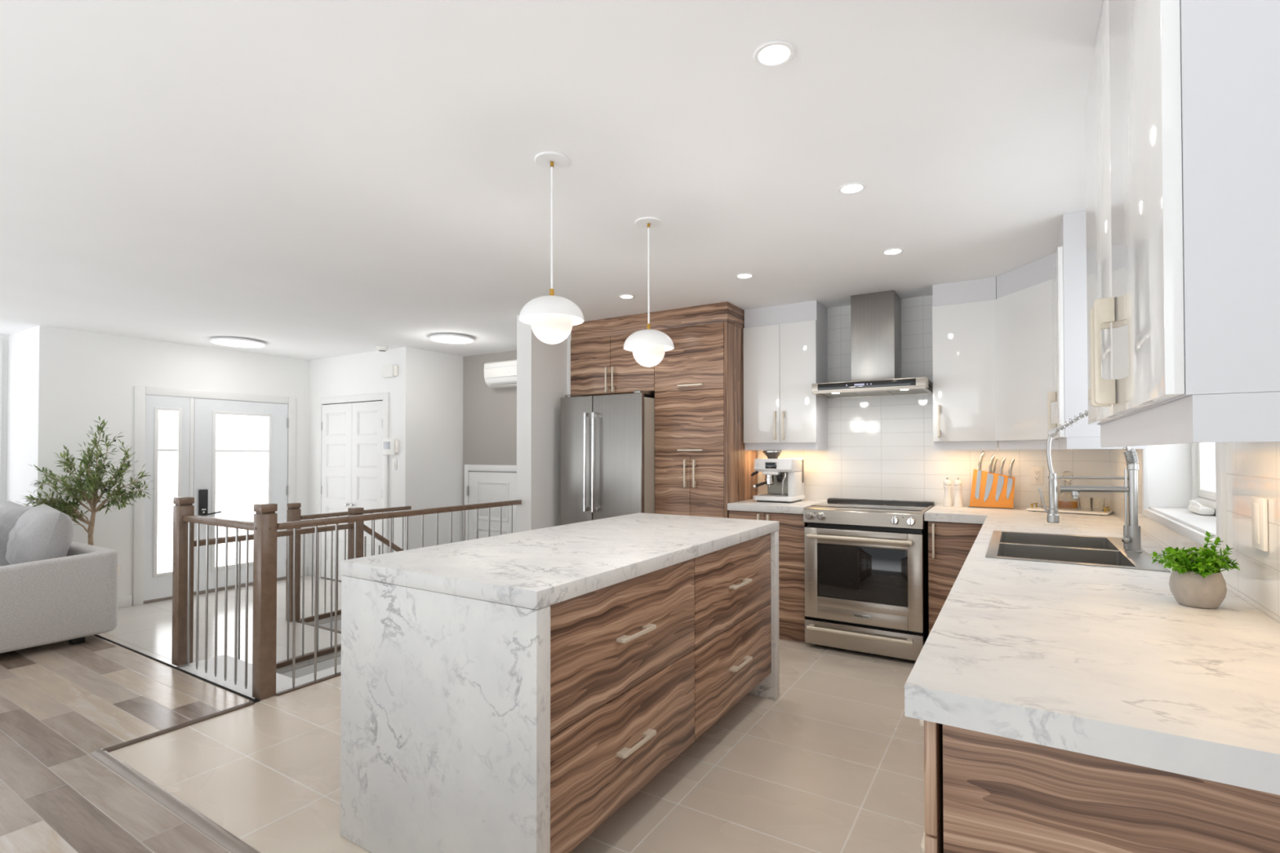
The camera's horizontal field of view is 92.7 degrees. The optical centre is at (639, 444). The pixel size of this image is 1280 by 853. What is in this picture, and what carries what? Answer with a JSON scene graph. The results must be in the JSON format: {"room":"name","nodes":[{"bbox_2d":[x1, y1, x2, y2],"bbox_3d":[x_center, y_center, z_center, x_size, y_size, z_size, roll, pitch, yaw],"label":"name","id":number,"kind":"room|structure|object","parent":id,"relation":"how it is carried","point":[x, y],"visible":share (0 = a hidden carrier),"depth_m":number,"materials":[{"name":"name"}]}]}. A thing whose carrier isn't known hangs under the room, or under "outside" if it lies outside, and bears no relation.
{"room":"kitchen","nodes":[
{"label":"kitchen","id":0,"kind":"room"},
{"bbox_2d":[0,334,8,503],"bbox_3d":[-6.786,0.268,4.613,0.100,2.620,3.100,-1,-1,32],"label":"wall","id":1,"kind":"structure","parent":0,"point":[4,338],"depth_m":5.78,"materials":[{"name":"white paint"}]},
{"bbox_2d":[0,340,2,504],"bbox_3d":[-6.470,0.049,5.050,0.080,2.066,1.666,-1,-1,32],"label":"window","id":2,"kind":"structure","parent":1,"relation":"in","point":[1,341],"depth_m":5.74,"materials":[{"name":"paint"}]},
{"bbox_2d":[5,326,35,506],"bbox_3d":[-5.624,0.281,5.634,0.800,2.620,0.140,-1,-1,32],"label":"wall","id":3,"kind":"structure","parent":0,"point":[22,344],"depth_m":5.57,"materials":[{"name":"white paint"}]},
{"bbox_2d":[0,635,249,852],"bbox_3d":[-3.168,1.444,2.233,8.740,0.200,2.890,-1,-1,32],"label":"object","id":4,"kind":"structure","parent":0,"point":[63,702],"depth_m":2.82,"materials":[{"name":"brown wood"}]},
{"bbox_2d":[0,500,118,653],"bbox_3d":[-4.972,0.913,4.461,2.335,0.922,1.165,-1,-1,32],"label":"sofa","id":5,"kind":"object","parent":4,"relation":"on","point":[55,588],"visible":1,"depth_m":4.15,"materials":[{"name":"grey fabric"}]},
{"bbox_2d":[0,500,33,565],"bbox_3d":[-4.854,0.698,4.726,0.670,0.507,0.344,-1,-1,32],"label":"cushion","id":6,"kind":"object","parent":5,"relation":"on","point":[10,512],"depth_m":4.55,"materials":[{"name":"grey fabric"}]},
{"bbox_2d":[5,503,74,564],"bbox_3d":[-4.310,0.694,4.389,0.685,0.507,0.351,-1,-1,32],"label":"cushion","id":7,"kind":"object","parent":5,"relation":"on","point":[42,531],"depth_m":4.22,"materials":[{"name":"grey fabric"}]},
{"bbox_2d":[89,748,260,852],"bbox_3d":[-1.427,1.335,2.087,2.244,0.012,0.050,-1,-1,32],"label":"trim","id":8,"kind":"structure","parent":4,"relation":"on","point":[216,833],"depth_m":2.26,"materials":[{"name":"metal"}]},
{"bbox_2d":[97,701,254,751],"bbox_3d":[-2.197,1.347,2.929,0.048,0.011,0.634,-1,-1,32],"label":"trim","id":9,"kind":"structure","parent":4,"relation":"on","point":[143,738],"depth_m":2.90,"materials":[{"name":"brown wood"}]},
{"bbox_2d":[33,325,310,596],"bbox_3d":[-4.622,0.270,6.396,0.100,2.580,2.490,-1,-1,32],"label":"wall","id":10,"kind":"structure","parent":0,"point":[82,377],"depth_m":5.79,"materials":[{"name":"white paint"}]},
{"bbox_2d":[117,566,307,608],"bbox_3d":[-4.603,1.506,6.303,0.014,0.105,2.374,-1,-1,32],"label":"baseboard","id":11,"kind":"structure","parent":10,"relation":"attached to","point":[125,601],"depth_m":5.82,"materials":[{"name":"paint"}]},
{"bbox_2d":[132,385,296,605],"bbox_3d":[-4.435,0.502,6.514,0.089,2.118,1.539,-1,-1,32],"label":"door","id":12,"kind":"structure","parent":10,"relation":"in","point":[232,457],"depth_m":6.39,"materials":[{"name":"paint"}]},
{"bbox_2d":[97,575,341,673],"bbox_3d":[-3.429,1.588,5.570,2.880,0.080,2.509,-1,-1,32],"label":"floor","id":13,"kind":"structure","parent":0,"point":[146,628],"depth_m":5.12,"materials":[{"name":"tile"}]},
{"bbox_2d":[18,416,151,579],"bbox_3d":[-4.717,0.652,5.168,1.135,1.781,0.433,0,-1,-5],"label":"tree","id":14,"kind":"object","parent":13,"relation":"on","point":[94,483],"visible":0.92,"depth_m":5.17,"materials":[{"name":"green plant"}]},
{"bbox_2d":[285,502,411,622],"bbox_3d":[-2.737,1.038,5.845,0.100,1.025,1.222,-1,-1,32],"label":"stair railing","id":15,"kind":"object","parent":13,"relation":"on","point":[293,511],"visible":0.59,"depth_m":5.37,"materials":[{"name":"brown wood"}]},
{"bbox_2d":[177,654,292,694],"bbox_3d":[-2.438,2.067,3.649,0.820,1.392,0.280,-1,-1,32],"label":"wall","id":16,"kind":"structure","parent":0,"point":[219,679],"depth_m":3.66,"materials":[{"name":"paint"}]},
{"bbox_2d":[94,634,260,702],"bbox_3d":[-4.026,1.381,4.457,4.740,0.026,0.035,-1,-1,32],"label":"trim","id":17,"kind":"structure","parent":16,"relation":"attached to","point":[255,700],"depth_m":3.64,"materials":[{"name":"brown wood"}]},
{"bbox_2d":[244,664,341,700],"bbox_3d":[-1.238,2.079,4.641,0.175,1.392,3.230,-1,-1,32],"label":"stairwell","id":18,"kind":"object","parent":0,"point":[304,679],"visible":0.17,"depth_m":3.55,"materials":[{"name":"paint"}]},
{"bbox_2d":[171,496,521,700],"bbox_3d":[-1.929,0.854,4.349,1.074,1.033,1.980,-1,-1,32],"label":"stair railing","id":19,"kind":"object","parent":18,"relation":"on","point":[265,526],"visible":0.77,"depth_m":3.52,"materials":[{"name":"brown wood"}]},
{"bbox_2d":[280,655,341,678],"bbox_3d":[-2.044,2.199,5.139,0.080,1.165,3.230,-1,-1,32],"label":"wall","id":20,"kind":"structure","parent":0,"point":[321,665],"depth_m":4.49,"materials":[{"name":"white paint"}]},
{"bbox_2d":[275,644,341,668],"bbox_3d":[-2.459,1.545,4.383,0.050,0.034,0.835,-1,-1,32],"label":"trim","id":21,"kind":"structure","parent":20,"relation":"attached to","point":[306,656],"depth_m":4.42,"materials":[{"name":"brown wood"}]},
{"bbox_2d":[295,608,341,633],"bbox_3d":[-2.339,1.564,5.606,0.905,0.039,1.190,-1,-1,32],"label":"trim","id":22,"kind":"structure","parent":20,"relation":"attached to","point":[309,619],"depth_m":5.44,"materials":[{"name":"brown wood"}]},
{"bbox_2d":[318,618,341,631],"bbox_3d":[-2.731,2.064,5.863,0.080,0.855,1.165,-1,-1,32],"label":"wall","id":23,"kind":"structure","parent":0,"point":[327,624],"depth_m":5.64,"materials":[{"name":"white paint"}]},
{"bbox_2d":[308,346,413,567],"bbox_3d":[-3.192,0.276,6.916,1.785,2.580,0.100,-1,-1,32],"label":"wall","id":24,"kind":"structure","parent":0,"point":[357,374],"depth_m":6.58,"materials":[{"name":"white paint"}]},
{"bbox_2d":[307,566,314,576],"bbox_3d":[-3.215,1.512,6.847,1.768,0.105,0.013,-1,-1,32],"label":"baseboard","id":25,"kind":"structure","parent":24,"relation":"attached to","point":[309,573],"depth_m":7.28,"materials":[{"name":"paint"}]},
{"bbox_2d":[318,392,389,581],"bbox_3d":[-3.249,0.507,6.856,1.278,2.115,0.055,-1,-1,32],"label":"door","id":26,"kind":"structure","parent":24,"relation":"in","point":[353,469],"depth_m":6.87,"materials":[{"name":"paint"}]},
{"bbox_2d":[381,364,397,377],"bbox_3d":[-2.668,-0.775,6.513,0.215,0.130,0.054,-1,-1,32],"label":"door chime","id":27,"kind":"object","parent":24,"relation":"attached to","point":[388,371],"visible":1,"depth_m":6.48,"materials":[{"name":"white plastic"}]},
{"bbox_2d":[393,365,397,376],"bbox_3d":[-2.587,-0.776,6.471,0.033,0.114,0.039,-1,-1,32],"label":"vent","id":28,"kind":"object","parent":27,"relation":"attached to","point":[395,367],"depth_m":6.46,"materials":[{"name":"white plastic"}]},
{"bbox_2d":[382,438,399,454],"bbox_3d":[-2.655,0.029,6.503,0.235,0.175,0.039,-1,-1,32],"label":"alarm keypad","id":29,"kind":"object","parent":24,"relation":"attached to","point":[390,446],"visible":1,"depth_m":6.47,"materials":[{"name":"white plastic"}]},
{"bbox_2d":[392,458,396,469],"bbox_3d":[-2.610,0.214,6.489,0.069,0.116,0.011,-1,-1,32],"label":"light switch","id":30,"kind":"object","parent":24,"relation":"attached to","point":[394,460],"visible":1,"depth_m":6.48,"materials":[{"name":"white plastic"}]},
{"bbox_2d":[413,348,462,548],"bbox_3d":[-2.244,0.769,6.840,0.100,3.570,0.780,-1,-1,32],"label":"wall","id":31,"kind":"structure","parent":0,"point":[437,443],"depth_m":6.77,"materials":[{"name":"white paint"}]},
{"bbox_2d":[462,350,516,541],"bbox_3d":[-1.166,0.765,6.572,2.015,3.570,0.100,-1,-1,32],"label":"wall","id":32,"kind":"structure","parent":0,"point":[489,414],"depth_m":6.88,"materials":[{"name":"beige paint"}]},
{"bbox_2d":[464,464,516,540],"bbox_3d":[-1.639,1.270,6.782,0.890,2.075,0.028,-1,-1,32],"label":"door","id":33,"kind":"structure","parent":32,"relation":"in","point":[480,487],"depth_m":6.82,"materials":[{"name":"paint"}]},
{"bbox_2d":[484,359,516,388],"bbox_3d":[-1.285,-0.751,6.480,0.838,0.271,0.210,-1,-1,32],"label":"air conditioner","id":34,"kind":"object","parent":32,"relation":"attached to","point":[502,374],"visible":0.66,"depth_m":6.50,"materials":[{"name":"white plastic"}]},
{"bbox_2d":[108,638,924,852],"bbox_3d":[0.332,1.396,3.297,3.910,0.080,3.915,-1,-1,32],"label":"floor","id":35,"kind":"structure","parent":0,"point":[834,763],"depth_m":2.51,"materials":[{"name":"beige tile"}]},
{"bbox_2d":[275,671,341,695],"bbox_3d":[-1.470,1.379,4.105,0.040,0.037,1.890,-1,-1,32],"label":"trim","id":36,"kind":"structure","parent":35,"relation":"attached to","point":[282,692],"depth_m":3.44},
{"bbox_2d":[340,512,779,852],"bbox_3d":[-0.140,0.878,2.693,0.889,0.939,1.951,-1,-1,32],"label":"countertop","id":37,"kind":"structure","parent":35,"relation":"on","point":[445,695],"depth_m":1.89,"materials":[{"name":"stone"}]},
{"bbox_2d":[560,390,656,525],"bbox_3d":[-0.130,0.487,5.122,0.787,1.784,0.860,-1,-1,32],"label":"fridge","id":38,"kind":"object","parent":35,"relation":"on","point":[607,442],"visible":0.51,"depth_m":4.78,"materials":[{"name":"metal"}]},
{"bbox_2d":[550,558,694,852],"bbox_3d":[-0.362,0.901,2.299,0.869,0.883,0.924,-1,-1,32],"label":"base cabinet","id":39,"kind":"object","parent":35,"relation":"on","point":[622,654],"visible":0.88,"depth_m":1.99,"materials":[{"name":"brown wood"}]},
{"bbox_2d":[654,321,757,518],"bbox_3d":[0.527,0.242,4.872,0.612,2.267,0.649,-1,-1,32],"label":"pantry cabinet","id":40,"kind":"object","parent":35,"relation":"on","point":[703,465],"visible":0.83,"depth_m":4.62,"materials":[{"name":"brown wood"}]},
{"bbox_2d":[693,533,771,740],"bbox_3d":[0.119,0.911,3.076,0.869,0.883,0.899,-1,-1,32],"label":"base cabinet","id":41,"kind":"object","parent":35,"relation":"on","point":[732,650],"visible":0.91,"depth_m":2.79,"materials":[{"name":"brown wood"}]},
{"bbox_2d":[728,510,808,642],"bbox_3d":[1.037,0.927,4.549,0.556,0.887,0.647,-1,-1,32],"label":"base cabinet","id":42,"kind":"object","parent":35,"relation":"on","point":[792,617],"visible":0.27,"depth_m":4.21,"materials":[{"name":"brown wood"}]},
{"bbox_2d":[727,498,826,514],"bbox_3d":[1.039,0.457,4.559,0.561,0.050,0.639,-1,-1,32],"label":"countertop","id":43,"kind":"structure","parent":42,"relation":"on","point":[751,505],"depth_m":4.33,"materials":[{"name":"stone"}]},
{"bbox_2d":[751,450,804,502],"bbox_3d":[1.031,0.240,4.601,0.304,0.383,0.406,-1,-1,32],"label":"espresso machine","id":44,"kind":"object","parent":43,"relation":"on","point":[784,477],"visible":1,"depth_m":4.54,"materials":[{"name":"white metal"}]},
{"bbox_2d":[759,493,787,496],"bbox_3d":[1.016,0.383,4.580,0.197,0.008,0.155,-1,-1,32],"label":"drip tray","id":45,"kind":"object","parent":44,"relation":"on","point":[763,495],"depth_m":4.53,"materials":[{"name":"silver metal"}]},
{"bbox_2d":[776,475,782,482],"bbox_3d":[1.033,0.257,4.527,0.046,0.054,0.046,-1,-1,32],"label":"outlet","id":46,"kind":"object","parent":44,"relation":"attached to","point":[779,477],"depth_m":4.51,"materials":[{"name":"black plastic"}]},
{"bbox_2d":[803,497,934,661],"bbox_3d":[1.572,0.884,4.173,0.736,0.962,0.714,-1,-1,32],"label":"oven range","id":47,"kind":"object","parent":35,"relation":"on","point":[866,561],"visible":0.99,"depth_m":3.92,"materials":[{"name":"silver metal"}]},
{"bbox_2d":[810,500,930,511],"bbox_3d":[1.591,0.424,4.210,0.696,0.004,0.478,-1,-1,32],"label":"cooktop","id":48,"kind":"object","parent":47,"relation":"in","point":[878,505],"depth_m":4.17,"materials":[{"name":"glass"}]},
{"bbox_2d":[928,520,982,634],"bbox_3d":[2.059,0.918,3.916,0.316,0.887,0.647,-1,-1,32],"label":"base cabinet","id":49,"kind":"object","parent":35,"relation":"on","point":[949,544],"visible":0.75,"depth_m":3.71,"materials":[{"name":"brown wood"}]},
{"bbox_2d":[919,719,1279,852],"bbox_3d":[0.865,0.882,1.097,0.638,0.887,0.605,-1,-1,32],"label":"base cabinet","id":50,"kind":"object","parent":35,"relation":"on","point":[984,793],"visible":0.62,"depth_m":0.89,"materials":[{"name":"brown wood"}]},
{"bbox_2d":[904,505,1279,795],"bbox_3d":[1.523,0.429,2.466,0.974,0.050,3.688,-1,-1,32],"label":"countertop","id":51,"kind":"structure","parent":50,"relation":"on","point":[1105,662],"depth_m":1.08,"materials":[{"name":"stone"}]},
{"bbox_2d":[942,477,951,506],"bbox_3d":[2.099,0.327,4.172,0.054,0.196,0.054,-1,-1,32],"label":"pepper mill","id":52,"kind":"object","parent":51,"relation":"on","point":[947,502],"visible":1,"depth_m":4.15,"materials":[{"name":"white ceramic"}]},
{"bbox_2d":[953,477,962,506],"bbox_3d":[2.154,0.326,4.137,0.054,0.196,0.054,-1,-1,32],"label":"pepper mill","id":53,"kind":"object","parent":51,"relation":"on","point":[957,500],"visible":1,"depth_m":4.12,"materials":[{"name":"white ceramic"}]},
{"bbox_2d":[968,469,1014,509],"bbox_3d":[2.326,0.295,4.045,0.269,0.256,0.108,-1,-1,32],"label":"knife block","id":54,"kind":"object","parent":51,"relation":"on","point":[1002,503],"visible":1,"depth_m":4.02,"materials":[{"name":"orange wood"}]},
{"bbox_2d":[974,450,984,499],"bbox_3d":[2.265,0.207,4.076,0.076,0.322,0.029,0,-1,-22],"label":"kitchen knife","id":55,"kind":"object","parent":54,"relation":"in","point":[979,472],"visible":1,"depth_m":4.07,"materials":[{"name":"metal"}]},
{"bbox_2d":[983,454,995,502],"bbox_3d":[2.311,0.226,4.041,0.083,0.312,0.030,0,-1,-13],"label":"kitchen knife","id":56,"kind":"object","parent":54,"relation":"attached to","point":[989,480],"visible":1,"depth_m":4.04,"materials":[{"name":"metal"}]},
{"bbox_2d":[991,457,997,473],"bbox_3d":[2.355,0.200,4.074,0.069,0.212,0.022,0,-1,-22],"label":"kitchen knife","id":57,"kind":"object","parent":54,"relation":"attached to","point":[996,459],"visible":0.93,"depth_m":4.08,"materials":[{"name":"metal"}]},
{"bbox_2d":[995,457,1005,502],"bbox_3d":[2.365,0.232,4.007,0.075,0.294,0.027,0,-1,-5],"label":"kitchen knife","id":58,"kind":"object","parent":54,"relation":"attached to","point":[1001,479],"visible":1,"depth_m":4.00,"materials":[{"name":"metal"}]},
{"bbox_2d":[1006,458,1014,498],"bbox_3d":[2.412,0.228,3.979,0.062,0.268,0.024,0,-1,-17],"label":"kitchen knife","id":59,"kind":"object","parent":54,"relation":"in","point":[1010,481],"visible":1,"depth_m":3.98,"materials":[{"name":"metal"}]},
{"bbox_2d":[1026,502,1113,515],"bbox_3d":[2.640,0.397,3.759,0.200,0.045,0.410,1,-1,-44],"label":"serving tray","id":60,"kind":"object","parent":51,"relation":"on","point":[1104,512],"visible":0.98,"depth_m":3.66,"materials":[{"name":"white wood"}]},
{"bbox_2d":[1040,495,1048,508],"bbox_3d":[2.560,0.365,3.842,0.072,0.078,0.072,-1,-1,32],"label":"tumbler","id":61,"kind":"object","parent":60,"relation":"on","point":[1046,498],"visible":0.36,"depth_m":3.82,"materials":[{"name":"clear glass"}]},
{"bbox_2d":[1057,471,1078,510],"bbox_3d":[2.644,0.286,3.778,0.110,0.236,0.110,-1,-1,32],"label":"decanter","id":62,"kind":"object","parent":60,"relation":"on","point":[1065,501],"visible":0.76,"depth_m":3.75,"materials":[{"name":"clear glass"}]},
{"bbox_2d":[1078,497,1093,511],"bbox_3d":[2.700,0.363,3.698,0.072,0.078,0.072,-1,-1,32],"label":"tumbler","id":63,"kind":"object","parent":60,"relation":"on","point":[1086,504],"visible":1,"depth_m":3.67,"materials":[{"name":"clear glass"}]},
{"bbox_2d":[1090,497,1105,511],"bbox_3d":[2.767,0.363,3.694,0.072,0.078,0.072,-1,-1,32],"label":"tumbler","id":64,"kind":"object","parent":60,"relation":"on","point":[1098,502],"visible":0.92,"depth_m":3.67,"materials":[{"name":"clear glass"}]},
{"bbox_2d":[985,530,1170,572],"bbox_3d":[1.655,0.504,2.383,0.500,0.209,0.849,-1,-1,32],"label":"double sink","id":65,"kind":"object","parent":51,"relation":"in","point":[1088,550],"visible":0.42,"depth_m":2.39,"materials":[{"name":"metal"}]},
{"bbox_2d":[1038,410,1142,552],"bbox_3d":[1.700,0.132,2.316,0.319,0.533,0.082,-1,-1,32],"label":"spring faucet","id":66,"kind":"object","parent":51,"relation":"on","point":[1131,539],"visible":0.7,"depth_m":2.27,"materials":[{"name":"silver metal"}]},
{"bbox_2d":[1149,531,1239,608],"bbox_3d":[1.341,0.301,1.476,0.174,0.178,0.154,1,-1,-41],"label":"potted plant","id":67,"kind":"object","parent":51,"relation":"on","point":[1200,583],"visible":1,"depth_m":1.45,"materials":[{"name":"green plant"}]},
{"bbox_2d":[516,315,567,532],"bbox_3d":[-0.598,0.215,5.445,0.155,2.500,1.270,-1,-1,32],"label":"pillar","id":68,"kind":"structure","parent":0,"point":[541,366],"depth_m":4.95,"materials":[{"name":"white paint"}]},
{"bbox_2d":[0,0,1103,359],"bbox_3d":[-2.200,-1.098,3.642,8.940,0.080,6.250,-1,-1,32],"label":"ceiling","id":69,"kind":"structure","parent":0,"point":[305,180],"depth_m":2.29,"materials":[{"name":"paint"}]},
{"bbox_2d":[209,337,266,347],"bbox_3d":[-3.985,-1.009,6.066,0.470,0.029,0.470,-1,-1,32],"label":"recessed light","id":70,"kind":"object","parent":69,"relation":"in","point":[228,341],"visible":1,"depth_m":5.99,"materials":[{"name":"white plastic"}]},
{"bbox_2d":[375,346,388,351],"bbox_3d":[-2.707,-0.996,6.417,0.124,0.048,0.124,-1,-1,32],"label":"smoke detector","id":71,"kind":"object","parent":69,"relation":"attached to","point":[381,348],"visible":1,"depth_m":6.38,"materials":[{"name":"white plastic"}]},
{"bbox_2d":[429,333,474,343],"bbox_3d":[-1.805,-1.014,5.873,0.410,0.029,0.410,-1,-1,32],"label":"recessed light","id":72,"kind":"object","parent":69,"relation":"in","point":[442,338],"visible":1,"depth_m":5.82,"materials":[{"name":"white plastic"}]},
{"bbox_2d":[431,336,472,343],"bbox_3d":[-1.805,-1.007,5.873,0.385,0.016,0.385,-1,-1,32],"label":"diffuser","id":73,"kind":"object","parent":72,"relation":"attached to","point":[449,340],"depth_m":5.87,"materials":[{"name":"white plastic"}]},
{"bbox_2d":[519,151,583,344],"bbox_3d":[-0.333,-0.727,2.311,0.242,0.698,0.242,-1,-1,32],"label":"pendant lamp","id":74,"kind":"object","parent":69,"relation":"hanging from","point":[551,317],"visible":1,"depth_m":2.25,"materials":[{"name":"white glass"}]},
{"bbox_2d":[618,293,635,298],"bbox_3d":[-0.095,-1.046,4.338,0.116,0.006,0.116,-1,-1,32],"label":"recessed light","id":75,"kind":"object","parent":69,"relation":"in","point":[622,296],"visible":1,"depth_m":4.33,"materials":[{"name":"white plastic"}]},
{"bbox_2d":[623,217,674,367],"bbox_3d":[0.042,-0.719,2.937,0.242,0.698,0.242,-1,-1,32],"label":"pendant lamp","id":76,"kind":"object","parent":69,"relation":"hanging from","point":[648,347],"visible":1,"depth_m":2.88,"materials":[{"name":"white glass"}]},
{"bbox_2d":[735,272,754,279],"bbox_3d":[0.656,-1.054,3.831,0.116,0.006,0.116,-1,-1,32],"label":"recessed light","id":77,"kind":"object","parent":69,"relation":"in","point":[741,276],"visible":1,"depth_m":3.83,"materials":[{"name":"white plastic"}]},
{"bbox_2d":[752,40,795,67],"bbox_3d":[0.372,-1.081,1.697,0.116,0.006,0.116,-1,-1,32],"label":"recessed light","id":78,"kind":"object","parent":69,"relation":"in","point":[773,54],"visible":1,"depth_m":1.69,"materials":[{"name":"white plastic"}]},
{"bbox_2d":[837,182,866,194],"bbox_3d":[0.887,-1.070,2.558,0.116,0.006,0.116,-1,-1,32],"label":"recessed light","id":79,"kind":"object","parent":69,"relation":"in","point":[851,188],"visible":1,"depth_m":2.55,"materials":[{"name":"white plastic"}]},
{"bbox_2d":[881,248,904,255],"bbox_3d":[1.394,-1.060,3.368,0.116,0.006,0.116,-1,-1,32],"label":"recessed light","id":80,"kind":"object","parent":69,"relation":"in","point":[891,251],"visible":1,"depth_m":3.37,"materials":[{"name":"white plastic"}]},
{"bbox_2d":[567,331,571,395],"bbox_3d":[-0.447,0.175,5.507,0.036,2.420,0.615,-1,-1,32],"label":"cabinet filler","id":81,"kind":"structure","parent":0,"point":[569,338],"depth_m":5.26,"materials":[{"name":"white paint"}]},
{"bbox_2d":[757,295,1110,511],"bbox_3d":[1.937,-0.308,4.394,2.290,1.485,0.008,-1,-1,32],"label":"backsplash","id":82,"kind":"structure","parent":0,"point":[879,447],"depth_m":4.41,"materials":[{"name":"tile"}]},
{"bbox_2d":[742,300,827,450],"bbox_3d":[1.111,-0.498,4.696,0.561,1.094,0.349,-1,-1,32],"label":"upper cabinet","id":83,"kind":"object","parent":82,"relation":"attached to","point":[785,346],"visible":1,"depth_m":4.57,"materials":[{"name":"white laminate"}]},
{"bbox_2d":[811,290,933,399],"bbox_3d":[1.635,-0.699,4.283,0.727,0.704,0.503,-1,-1,32],"label":"hood","id":84,"kind":"object","parent":82,"relation":"attached to","point":[875,317],"visible":0.98,"depth_m":4.23,"materials":[{"name":"metal"}]},
{"bbox_2d":[932,276,998,449],"bbox_3d":[2.157,-0.508,4.048,0.364,1.094,0.349,-1,-1,32],"label":"upper cabinet","id":85,"kind":"object","parent":82,"relation":"attached to","point":[963,325],"visible":0.98,"depth_m":3.93,"materials":[{"name":"white laminate"}]},
{"bbox_2d":[1030,466,1044,484],"bbox_3d":[2.583,0.205,3.977,0.074,0.120,0.009,-1,-1,32],"label":"wall outlet","id":86,"kind":"object","parent":82,"relation":"attached to","point":[1037,477],"visible":1,"depth_m":3.98,"materials":[{"name":"white plastic"}]},
{"bbox_2d":[1033,470,1039,480],"bbox_3d":[2.582,0.205,3.975,0.034,0.070,0.002,-1,-1,32],"label":"socket","id":87,"kind":"object","parent":86,"relation":"attached to","point":[1036,473],"depth_m":3.97,"materials":[{"name":"white plastic"}]},
{"bbox_2d":[1109,441,1279,623],"bbox_3d":[1.485,0.169,1.284,0.210,2.520,6.150,-1,-1,32],"label":"wall","id":88,"kind":"structure","parent":0,"point":[1252,468],"depth_m":1.58,"materials":[{"name":"tile"}]},
{"bbox_2d":[994,252,1059,449],"bbox_3d":[2.471,-0.513,3.662,0.605,1.094,0.674,-1,-1,32],"label":"upper cabinet","id":89,"kind":"object","parent":88,"relation":"attached to","point":[1023,307],"visible":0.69,"depth_m":3.60,"materials":[{"name":"white paint"}]},
{"bbox_2d":[1047,210,1146,449],"bbox_3d":[2.240,-0.521,3.046,0.348,1.094,0.632,-1,-1,32],"label":"upper cabinet","id":90,"kind":"object","parent":88,"relation":"attached to","point":[1068,397],"visible":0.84,"depth_m":2.83,"materials":[{"name":"white laminate"}]},
{"bbox_2d":[1084,0,1279,447],"bbox_3d":[1.077,-0.545,1.169,0.348,1.094,1.037,-1,-1,32],"label":"upper cabinet","id":91,"kind":"object","parent":88,"relation":"attached to","point":[1182,105],"visible":1,"depth_m":0.79,"materials":[{"name":"white laminate"}]},
{"bbox_2d":[1141,442,1226,554],"bbox_3d":[2.012,-0.260,2.154,0.220,1.140,1.265,-1,-1,32],"label":"window","id":92,"kind":"structure","parent":88,"relation":"in","point":[1207,509],"depth_m":2.33,"materials":[{"name":"paint"}]},
{"bbox_2d":[1251,496,1268,551],"bbox_3d":[1.439,0.184,1.421,0.012,0.120,0.084,-1,-1,32],"label":"wall outlet","id":93,"kind":"object","parent":88,"relation":"attached to","point":[1259,505],"visible":1,"depth_m":1.41,"materials":[{"name":"white plastic"}]},
{"bbox_3d":[1.447,0.205,4.810,3.990,2.500,0.194,-1,-1,32],"label":"wall","id":94,"kind":"structure","parent":0,"visible":0},
{"bbox_2d":[570,333,654,398],"bbox_3d":[-0.089,-0.650,5.265,0.833,0.473,0.649,-1,-1,32],"label":"upper cabinet","id":95,"kind":"object","parent":94,"relation":"attached to","point":[600,366],"visible":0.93,"depth_m":5.04,"materials":[{"name":"brown wood"}]},
{"bbox_2d":[571,302,744,340],"bbox_3d":[0.184,-0.964,5.129,1.450,0.150,0.599,-1,-1,32],"label":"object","id":96,"kind":"object","parent":95,"relation":"on","point":[722,312],"visible":0.53,"depth_m":4.77,"materials":[{"name":"brown wood"}]},
{"bbox_3d":[-2.149,2.287,5.879,0.870,0.030,0.274,-1,-1,32],"label":"floor","id":97,"kind":"structure","parent":0,"visible":0},
{"bbox_2d":[194,506,403,659],"bbox_3d":[-2.193,1.381,4.923,0.154,1.755,2.511,-1,-1,32],"label":"stair railing","id":98,"kind":"object","parent":97,"relation":"on","point":[361,527],"visible":0.43,"depth_m":4.50,"materials":[{"name":"brown wood"}]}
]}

